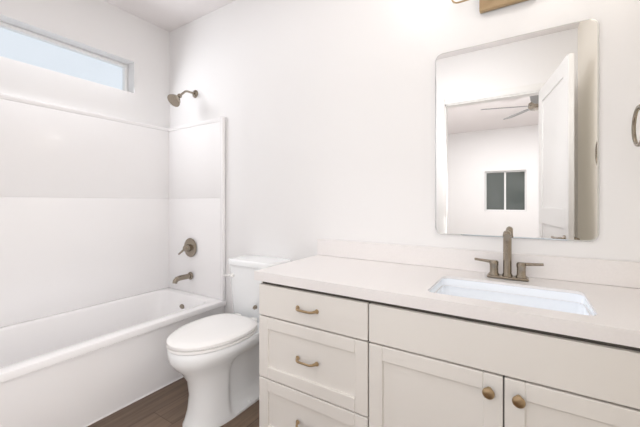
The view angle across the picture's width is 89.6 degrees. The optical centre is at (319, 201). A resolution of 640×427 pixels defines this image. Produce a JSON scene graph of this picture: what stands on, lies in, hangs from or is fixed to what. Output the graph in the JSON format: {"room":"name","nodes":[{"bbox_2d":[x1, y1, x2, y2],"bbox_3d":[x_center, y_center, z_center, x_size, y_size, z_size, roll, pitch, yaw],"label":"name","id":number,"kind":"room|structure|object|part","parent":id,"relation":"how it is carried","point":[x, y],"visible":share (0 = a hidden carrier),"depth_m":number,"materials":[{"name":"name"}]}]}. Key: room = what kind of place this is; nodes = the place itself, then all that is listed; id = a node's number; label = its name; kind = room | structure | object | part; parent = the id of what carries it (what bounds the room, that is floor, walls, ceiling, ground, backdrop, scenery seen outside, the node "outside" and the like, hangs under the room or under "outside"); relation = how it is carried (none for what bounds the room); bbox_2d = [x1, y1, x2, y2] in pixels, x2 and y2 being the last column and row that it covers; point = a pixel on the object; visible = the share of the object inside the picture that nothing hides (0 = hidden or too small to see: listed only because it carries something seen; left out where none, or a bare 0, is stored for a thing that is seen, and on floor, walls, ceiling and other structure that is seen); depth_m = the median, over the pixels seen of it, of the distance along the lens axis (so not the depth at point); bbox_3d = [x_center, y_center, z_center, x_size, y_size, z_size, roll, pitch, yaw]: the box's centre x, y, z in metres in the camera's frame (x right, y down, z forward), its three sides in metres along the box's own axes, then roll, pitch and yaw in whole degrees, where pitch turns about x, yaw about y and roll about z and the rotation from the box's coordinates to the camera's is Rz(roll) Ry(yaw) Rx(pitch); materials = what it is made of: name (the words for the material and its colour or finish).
{"room":"bathroom","nodes":[
{"label":"bathroom","id":0,"kind":"room"},
{"bbox_2d":[0,0,169,127],"bbox_3d":[-1.951,-0.160,2.093,0.140,2.740,2.000,0,0,33],"label":"wall","id":1,"kind":"structure","parent":0,"point":[99,27],"depth_m":2.40,"materials":[{"name":"white paint"}]},
{"bbox_2d":[0,21,127,90],"bbox_3d":[-1.930,-1.018,2.210,0.040,0.252,1.156,0,0,33],"label":"transom window","id":2,"kind":"structure","parent":1,"relation":"in","point":[4,25],"depth_m":2.36,"materials":[{"name":"white plastic"}]},
{"bbox_2d":[104,0,234,31],"bbox_3d":[-1.114,-1.560,-0.800,4.700,0.060,6.300,0,0,33],"label":"ceiling","id":3,"kind":"structure","parent":0,"point":[169,15],"depth_m":2.56,"materials":[{"name":"paint"}]},
{"bbox_2d":[87,377,258,426],"bbox_3d":[-1.114,1.240,-0.800,4.700,0.060,6.300,0,0,33],"label":"floor","id":4,"kind":"structure","parent":0,"point":[167,406],"depth_m":1.84,"materials":[{"name":"brown wood"}]},
{"bbox_2d":[0,287,225,426],"bbox_3d":[-1.446,0.986,2.054,0.746,0.452,1.516,0,0,33],"label":"bathtub","id":5,"kind":"object","parent":4,"relation":"on","point":[80,367],"visible":0.91,"depth_m":1.92,"materials":[{"name":"white ceramic"}]},
{"bbox_2d":[0,93,224,326],"bbox_3d":[-1.450,0.049,2.056,0.739,1.422,1.517,0,0,33],"label":"shower surround","id":6,"kind":"object","parent":5,"relation":"on","point":[95,208],"visible":0.99,"depth_m":2.41,"materials":[{"name":"white plastic"}]},
{"bbox_2d":[172,238,196,283],"bbox_3d":[-1.123,0.477,2.620,0.160,0.354,0.162,0,0,33],"label":"tub faucet","id":7,"kind":"object","parent":6,"relation":"attached to","point":[190,247],"visible":1,"depth_m":2.65,"materials":[{"name":"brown metal"}]},
{"bbox_2d":[166,255,290,426],"bbox_3d":[-0.548,0.795,1.936,0.397,0.830,0.750,0,0,33],"label":"toilet","id":8,"kind":"object","parent":4,"relation":"on","point":[217,356],"visible":0.9,"depth_m":1.78,"materials":[{"name":"white ceramic"}]},
{"bbox_2d":[254,239,639,426],"bbox_3d":[0.457,0.721,1.382,1.486,0.978,0.604,0,0,33],"label":"vanity","id":9,"kind":"object","parent":4,"relation":"on","point":[352,333],"visible":1,"depth_m":1.21,"materials":[{"name":"beige paint"}]},
{"bbox_3d":[-0.064,0.718,1.379,0.120,0.524,0.038,0,0,33],"label":"handle","id":10,"kind":"part","parent":9,"relation":"part of","materials":[{"name":"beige metal"}]},
{"bbox_3d":[-0.049,0.971,1.400,0.564,0.269,0.020,0,0,33],"label":"drawer","id":11,"kind":"part","parent":9,"relation":"part of","materials":[{"name":"beige paint"}]},
{"bbox_3d":[-0.049,0.686,1.400,0.564,0.287,0.020,0,0,33],"label":"drawer","id":12,"kind":"part","parent":9,"relation":"part of","materials":[{"name":"beige paint"}]},
{"bbox_3d":[-0.049,0.465,1.400,0.564,0.145,0.020,0,0,33],"label":"drawer","id":13,"kind":"part","parent":9,"relation":"part of","materials":[{"name":"beige paint"}]},
{"bbox_3d":[0.382,0.824,1.125,0.449,0.562,0.020,0,0,33],"label":"door","id":14,"kind":"part","parent":9,"relation":"part of","materials":[{"name":"beige paint"}]},
{"bbox_3d":[0.558,0.592,0.981,0.115,0.035,0.034,0,0,33],"label":"knob","id":15,"kind":"part","parent":9,"relation":"part of","materials":[{"name":"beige metal"}]},
{"bbox_3d":[0.568,0.465,1.007,0.891,0.145,0.020,0,0,33],"label":"panel","id":16,"kind":"part","parent":9,"relation":"part of","materials":[{"name":"beige paint"}]},
{"bbox_2d":[474,230,543,281],"bbox_3d":[0.801,0.225,1.379,0.259,0.211,0.091,0,0,33],"label":"faucet","id":17,"kind":"object","parent":9,"relation":"on","point":[507,239],"visible":1,"depth_m":1.38,"materials":[{"name":"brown metal"}]},
{"bbox_3d":[0.759,0.824,0.885,0.438,0.562,0.020,0,0,33],"label":"door","id":18,"kind":"part","parent":9,"relation":"part of","materials":[{"name":"beige paint"}]},
{"bbox_2d":[170,0,639,313],"bbox_3d":[-0.022,-0.160,2.133,3.390,2.740,0.140,0,0,33],"label":"wall","id":19,"kind":"structure","parent":0,"point":[327,107],"depth_m":1.92,"materials":[{"name":"white paint"}]},
{"bbox_2d":[167,90,197,106],"bbox_3d":[-1.108,-0.847,2.597,0.108,0.183,0.240,0,0,33],"label":"shower head","id":20,"kind":"object","parent":19,"relation":"attached to","point":[173,99],"visible":1,"depth_m":2.54},
{"bbox_2d":[451,0,527,13],"bbox_3d":[0.864,-1.098,1.400,0.689,0.396,0.139,0,0,33],"label":"sconce","id":21,"kind":"object","parent":19,"relation":"attached to","point":[484,5],"visible":1,"depth_m":1.50,"materials":[{"name":"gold metal"}]},
{"bbox_2d":[435,19,598,241],"bbox_3d":[0.863,-0.295,1.481,0.640,0.917,0.006,0,0,33],"label":"mirror","id":22,"kind":"object","parent":19,"relation":"attached to","point":[517,117],"visible":0.98,"depth_m":1.45,"materials":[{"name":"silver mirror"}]},
{"bbox_3d":[0.773,-0.160,0.358,0.140,2.740,2.000,0,0,33],"label":"wall","id":23,"kind":"structure","parent":0,"visible":0},
{"bbox_2d":[631,104,639,146],"bbox_3d":[1.031,-0.249,0.982,0.094,0.153,0.130,0,0,33],"label":"towel ring","id":24,"kind":"object","parent":23,"relation":"attached to","point":[634,119],"visible":1,"depth_m":1.04,"materials":[{"name":"silver metal"}]}
]}

